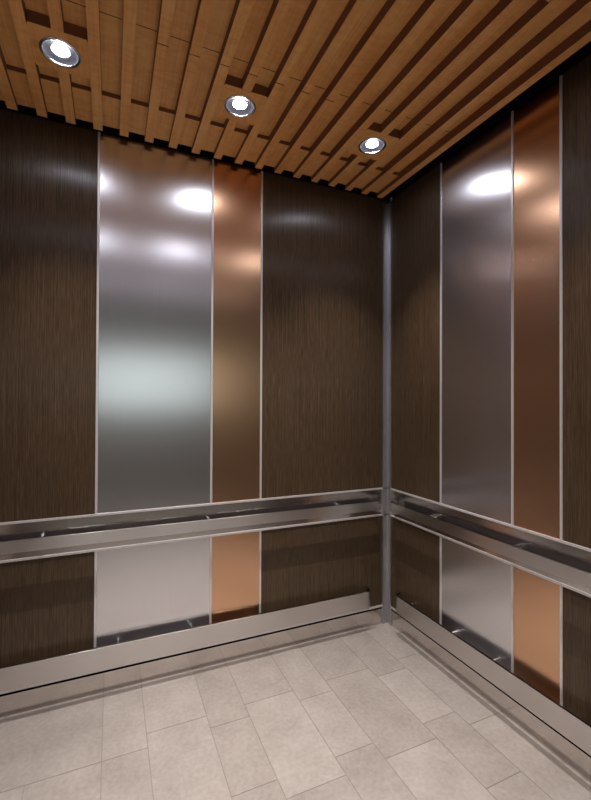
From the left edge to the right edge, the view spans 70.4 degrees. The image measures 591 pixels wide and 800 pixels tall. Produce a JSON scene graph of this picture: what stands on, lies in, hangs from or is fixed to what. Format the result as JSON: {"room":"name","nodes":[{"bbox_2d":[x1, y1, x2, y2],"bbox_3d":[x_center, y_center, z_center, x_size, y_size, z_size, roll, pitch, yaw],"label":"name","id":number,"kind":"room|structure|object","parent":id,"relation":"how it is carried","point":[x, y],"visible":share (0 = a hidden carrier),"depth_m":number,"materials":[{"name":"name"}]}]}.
{"room":"elevator interior","nodes":[
{"label":"elevator interior","id":0,"kind":"room"},
{"bbox_2d":[0,100,388,694],"bbox_3d":[-0.411,-0.035,2.073,2.144,2.680,0.050,0,-1,-24],"label":"wall","id":1,"kind":"structure","parent":0,"point":[22,109],"depth_m":1.97,"materials":[{"name":"black paint"}]},
{"bbox_2d":[0,552,93,666],"bbox_3d":[-1.108,0.914,1.727,0.502,0.513,0.012,0,-1,-24],"label":"panel","id":2,"kind":"object","parent":1,"relation":"attached to","point":[47,604],"visible":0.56,"depth_m":1.75,"materials":[{"name":"brown wood"}]},
{"bbox_2d":[0,109,97,522],"bbox_3d":[-1.103,-0.342,1.737,0.502,1.673,0.012,0,-1,-24],"label":"panel","id":3,"kind":"object","parent":1,"relation":"attached to","point":[49,169],"visible":1,"depth_m":1.76,"materials":[{"name":"brown wood"}]},
{"bbox_2d":[94,551,96,671],"bbox_3d":[-0.873,0.920,1.828,0.010,0.522,0.015,0,-1,-24],"label":"trim","id":4,"kind":"structure","parent":1,"relation":"attached to","point":[95,553],"depth_m":1.82,"materials":[{"name":"metal"}]},
{"bbox_2d":[95,132,99,513],"bbox_3d":[-0.868,-0.340,1.839,0.010,1.673,0.015,0,-1,-24],"label":"trim","id":5,"kind":"structure","parent":1,"relation":"attached to","point":[98,178],"depth_m":1.83,"materials":[{"name":"metal"}]},
{"bbox_2d":[96,537,209,646],"bbox_3d":[-0.643,0.918,1.931,0.493,0.513,0.012,0,-1,-24],"label":"panel","id":6,"kind":"object","parent":1,"relation":"attached to","point":[154,589],"visible":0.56,"depth_m":1.92,"materials":[{"name":"silver metal"}]},
{"bbox_2d":[97,133,211,513],"bbox_3d":[-0.638,-0.338,1.941,0.493,1.673,0.012,0,-1,-24],"label":"panel","id":7,"kind":"object","parent":1,"relation":"attached to","point":[154,371],"visible":1,"depth_m":1.93,"materials":[{"name":"silver metal"}]},
{"bbox_2d":[0,587,369,691],"bbox_3d":[-0.390,1.102,2.004,1.764,0.091,0.056,0,-1,-24],"label":"rail","id":8,"kind":"object","parent":1,"relation":"attached to","point":[24,674],"visible":1,"depth_m":1.89,"materials":[{"name":"metal"}]},
{"bbox_2d":[0,607,381,717],"bbox_3d":[-0.404,1.242,2.034,2.044,0.086,0.012,0,-1,-24],"label":"baseboard","id":9,"kind":"structure","parent":1,"relation":"attached to","point":[30,699],"depth_m":1.96,"materials":[{"name":"metal"}]},
{"bbox_2d":[0,604,381,693],"bbox_3d":[-0.403,1.183,2.034,2.044,0.013,0.014,0,-1,-24],"label":"trim","id":10,"kind":"structure","parent":1,"relation":"attached to","point":[377,606],"depth_m":1.96,"materials":[{"name":"metal"}]},
{"bbox_2d":[0,489,381,560],"bbox_3d":[-0.401,0.582,2.039,2.044,0.143,0.012,0,-1,-24],"label":"plate","id":11,"kind":"object","parent":1,"relation":"attached to","point":[9,532],"visible":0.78,"depth_m":1.96,"materials":[{"name":"metal"}]},
{"bbox_2d":[0,499,378,554],"bbox_3d":[-0.388,0.587,2.009,1.874,0.051,0.055,0,-1,-24],"label":"handrail","id":12,"kind":"object","parent":11,"relation":"attached to","point":[42,542],"visible":1,"depth_m":1.91,"materials":[{"name":"metal"}]},
{"bbox_2d":[0,514,384,562],"bbox_3d":[-0.401,0.658,2.037,2.044,0.010,0.016,0,-1,-24],"label":"trim","id":13,"kind":"structure","parent":1,"relation":"attached to","point":[295,525],"depth_m":1.96,"materials":[{"name":"metal"}]},
{"bbox_2d":[0,487,386,524],"bbox_3d":[-0.400,0.505,2.038,2.044,0.010,0.016,0,-1,-24],"label":"trim","id":14,"kind":"structure","parent":1,"relation":"attached to","point":[305,495],"depth_m":1.96,"materials":[{"name":"metal"}]},
{"bbox_2d":[209,537,211,645],"bbox_3d":[-0.413,0.924,2.031,0.010,0.522,0.015,0,-1,-24],"label":"trim","id":15,"kind":"structure","parent":1,"relation":"attached to","point":[210,581],"depth_m":2.02,"materials":[{"name":"metal"}]},
{"bbox_2d":[210,159,213,502],"bbox_3d":[-0.407,-0.337,2.041,0.010,1.673,0.015,0,-1,-24],"label":"trim","id":16,"kind":"structure","parent":1,"relation":"attached to","point":[212,239],"depth_m":2.03,"materials":[{"name":"metal"}]},
{"bbox_2d":[211,531,258,622],"bbox_3d":[-0.298,0.920,2.083,0.242,0.513,0.012,0,-1,-24],"label":"panel","id":17,"kind":"object","parent":1,"relation":"attached to","point":[235,557],"visible":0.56,"depth_m":2.08,"materials":[{"name":"brown metal"}]},
{"bbox_2d":[212,160,260,502],"bbox_3d":[-0.292,-0.336,2.093,0.242,1.673,0.012,0,-1,-24],"label":"panel","id":18,"kind":"object","parent":1,"relation":"attached to","point":[237,189],"visible":1,"depth_m":2.09,"materials":[{"name":"brown metal"}]},
{"bbox_2d":[259,531,260,633],"bbox_3d":[-0.182,0.926,2.132,0.010,0.522,0.015,0,-1,-24],"label":"trim","id":19,"kind":"structure","parent":1,"relation":"attached to","point":[259,531],"depth_m":2.12,"materials":[{"name":"metal"}]},
{"bbox_2d":[260,171,262,498],"bbox_3d":[-0.176,-0.335,2.143,0.010,1.673,0.015,0,-1,-24],"label":"trim","id":20,"kind":"structure","parent":1,"relation":"attached to","point":[261,297],"depth_m":2.14,"materials":[{"name":"metal"}]},
{"bbox_2d":[261,516,381,612],"bbox_3d":[0.178,0.924,2.292,0.776,0.513,0.012,0,-1,-24],"label":"panel","id":21,"kind":"object","parent":1,"relation":"attached to","point":[300,565],"visible":0.76,"depth_m":2.27,"materials":[{"name":"brown wood"}]},
{"bbox_2d":[262,172,387,497],"bbox_3d":[0.183,-0.332,2.302,0.776,1.673,0.012,0,-1,-24],"label":"panel","id":22,"kind":"object","parent":1,"relation":"attached to","point":[322,306],"visible":1,"depth_m":2.27,"materials":[{"name":"brown wood"}]},
{"bbox_2d":[0,0,590,197],"bbox_3d":[-0.044,-1.191,1.259,1.904,0.050,1.655,0,-1,-24],"label":"ceiling","id":23,"kind":"structure","parent":0,"point":[323,78],"depth_m":1.50,"materials":[{"name":"brown wood"}]},
{"bbox_2d":[39,36,81,68],"bbox_3d":[-0.790,-1.169,1.409,0.127,0.012,0.127,0,-1,-24],"label":"recessed light","id":24,"kind":"object","parent":23,"relation":"in","point":[60,47],"visible":1,"depth_m":1.41,"materials":[{"name":"silver metal"}]},
{"bbox_2d":[224,94,255,117],"bbox_3d":[-0.220,-1.164,1.659,0.127,0.012,0.127,0,-1,-24],"label":"recessed light","id":25,"kind":"object","parent":23,"relation":"in","point":[239,101],"visible":1,"depth_m":1.66,"materials":[{"name":"silver metal"}]},
{"bbox_2d":[358,137,385,154],"bbox_3d":[0.350,-1.160,1.910,0.127,0.012,0.127,0,-1,-24],"label":"recessed light","id":26,"kind":"object","parent":23,"relation":"in","point":[371,142],"visible":1,"depth_m":1.91,"materials":[{"name":"silver metal"}]},
{"bbox_2d":[0,622,590,799],"bbox_3d":[-0.053,1.290,1.240,2.160,0.020,1.845,0,-1,-24],"label":"floor","id":27,"kind":"structure","parent":0,"point":[366,713],"depth_m":1.59,"materials":[{"name":"stone"}]},
{"bbox_2d":[382,203,391,624],"bbox_3d":[0.529,0.072,2.425,0.038,2.439,0.038,0,-1,-24],"label":"post","id":28,"kind":"object","parent":27,"relation":"on","point":[387,208],"visible":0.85,"depth_m":2.43,"materials":[{"name":"metal"}]},
{"bbox_2d":[388,193,394,202],"bbox_3d":[0.547,-1.149,2.389,0.042,0.046,0.042,0,-1,-24],"label":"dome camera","id":29,"kind":"object","parent":28,"relation":"attached to","point":[391,196],"visible":1,"depth_m":2.37,"materials":[{"name":"black plastic"}]},
{"bbox_2d":[390,41,590,195],"bbox_3d":[0.918,-0.032,1.681,0.050,2.680,1.737,0,-1,-24],"label":"wall","id":30,"kind":"structure","parent":0,"point":[582,53],"depth_m":1.75,"materials":[{"name":"black paint"}]},
{"bbox_2d":[388,164,439,502],"bbox_3d":[0.632,-0.330,2.260,0.012,1.673,0.426,0,-1,-24],"label":"panel","id":31,"kind":"object","parent":30,"relation":"attached to","point":[415,210],"visible":0.78,"depth_m":2.22,"materials":[{"name":"brown wood"}]},
{"bbox_2d":[391,517,439,622],"bbox_3d":[0.627,0.926,2.250,0.012,0.513,0.426,0,-1,-24],"label":"panel","id":32,"kind":"object","parent":30,"relation":"attached to","point":[415,551],"visible":0.63,"depth_m":2.21,"materials":[{"name":"brown wood"}]},
{"bbox_2d":[439,537,440,623],"bbox_3d":[0.713,0.929,2.050,0.015,0.522,0.010,0,-1,-24],"label":"trim","id":33,"kind":"structure","parent":30,"relation":"attached to","point":[440,537],"depth_m":2.05,"materials":[{"name":"metal"}]},
{"bbox_2d":[440,162,441,502],"bbox_3d":[0.719,-0.332,2.060,0.015,1.673,0.010,0,-1,-24],"label":"trim","id":34,"kind":"structure","parent":30,"relation":"attached to","point":[441,162],"depth_m":2.06,"materials":[{"name":"metal"}]},
{"bbox_2d":[441,537,510,670],"bbox_3d":[0.795,0.923,1.867,0.012,0.513,0.391,0,-1,-24],"label":"panel","id":35,"kind":"object","parent":30,"relation":"attached to","point":[475,586],"visible":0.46,"depth_m":1.84,"materials":[{"name":"silver metal"}]},
{"bbox_2d":[442,113,510,523],"bbox_3d":[0.800,-0.333,1.877,0.012,1.673,0.391,0,-1,-24],"label":"panel","id":36,"kind":"object","parent":30,"relation":"attached to","point":[476,179],"visible":1,"depth_m":1.85,"materials":[{"name":"silver metal"}]},
{"bbox_2d":[391,609,590,783],"bbox_3d":[0.887,1.244,1.653,0.012,0.086,1.725,0,-1,-24],"label":"baseboard","id":37,"kind":"structure","parent":30,"relation":"attached to","point":[576,758],"depth_m":1.72,"materials":[{"name":"metal"}]},
{"bbox_2d":[391,515,590,597],"bbox_3d":[0.887,0.660,1.657,0.016,0.010,1.725,0,-1,-24],"label":"trim","id":38,"kind":"structure","parent":30,"relation":"attached to","point":[410,523],"depth_m":1.71,"materials":[{"name":"metal"}]},
{"bbox_2d":[391,488,590,551],"bbox_3d":[0.888,0.507,1.658,0.016,0.010,1.725,0,-1,-24],"label":"trim","id":39,"kind":"structure","parent":30,"relation":"attached to","point":[412,495],"depth_m":1.72,"materials":[{"name":"metal"}]},
{"bbox_2d":[391,490,590,593],"bbox_3d":[0.889,0.584,1.658,0.012,0.143,1.725,0,-1,-24],"label":"plate","id":40,"kind":"object","parent":30,"relation":"attached to","point":[578,558],"visible":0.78,"depth_m":1.72,"materials":[{"name":"metal"}]},
{"bbox_2d":[390,501,590,588],"bbox_3d":[0.852,0.590,1.661,0.055,0.051,1.520,0,-1,-24],"label":"handrail","id":41,"kind":"object","parent":40,"relation":"attached to","point":[570,573],"visible":1,"depth_m":1.66,"materials":[{"name":"metal"}]},
{"bbox_2d":[396,592,590,755],"bbox_3d":[0.859,1.105,1.635,0.056,0.091,1.473,0,-1,-24],"label":"rail","id":42,"kind":"object","parent":30,"relation":"attached to","point":[575,729],"visible":1,"depth_m":1.65,"materials":[{"name":"metal"}]},
{"bbox_2d":[511,110,513,524],"bbox_3d":[0.880,-0.334,1.693,0.015,1.673,0.010,0,-1,-24],"label":"trim","id":43,"kind":"structure","parent":30,"relation":"attached to","point":[512,112],"depth_m":1.69,"materials":[{"name":"metal"}]},
{"bbox_2d":[511,566,513,672],"bbox_3d":[0.875,0.926,1.683,0.015,0.522,0.010,0,-1,-24],"label":"trim","id":44,"kind":"structure","parent":30,"relation":"attached to","point":[512,567],"depth_m":1.68,"materials":[{"name":"metal"}]},
{"bbox_2d":[514,78,559,538],"bbox_3d":[0.921,-0.335,1.602,0.012,1.673,0.190,0,-1,-24],"label":"panel","id":45,"kind":"object","parent":30,"relation":"attached to","point":[536,121],"visible":1,"depth_m":1.59,"materials":[{"name":"brown metal"}]},
{"bbox_2d":[514,567,559,703],"bbox_3d":[0.916,0.921,1.592,0.012,0.513,0.190,0,-1,-24],"label":"panel","id":46,"kind":"object","parent":30,"relation":"attached to","point":[536,599],"visible":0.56,"depth_m":1.58,"materials":[{"name":"orange metal"}]},
{"bbox_2d":[559,75,562,539],"bbox_3d":[0.960,-0.335,1.510,0.015,1.673,0.010,0,-1,-24],"label":"trim","id":47,"kind":"structure","parent":30,"relation":"attached to","point":[560,77],"depth_m":1.51,"materials":[{"name":"metal"}]},
{"bbox_2d":[560,586,562,705],"bbox_3d":[0.955,0.925,1.500,0.015,0.522,0.010,0,-1,-24],"label":"trim","id":48,"kind":"structure","parent":30,"relation":"attached to","point":[561,587],"depth_m":1.50,"materials":[{"name":"metal"}]},
{"bbox_2d":[562,55,590,548],"bbox_3d":[1.102,-0.337,1.191,0.012,1.673,0.688,0,-1,-24],"label":"panel","id":49,"kind":"object","parent":30,"relation":"attached to","point":[576,82],"visible":1,"depth_m":1.46,"materials":[{"name":"brown wood"}]},
{"bbox_2d":[563,587,590,724],"bbox_3d":[1.097,0.919,1.181,0.012,0.513,0.688,0,-1,-24],"label":"panel","id":50,"kind":"object","parent":30,"relation":"attached to","point":[576,606],"visible":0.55,"depth_m":1.45,"materials":[{"name":"brown wood"}]}
]}

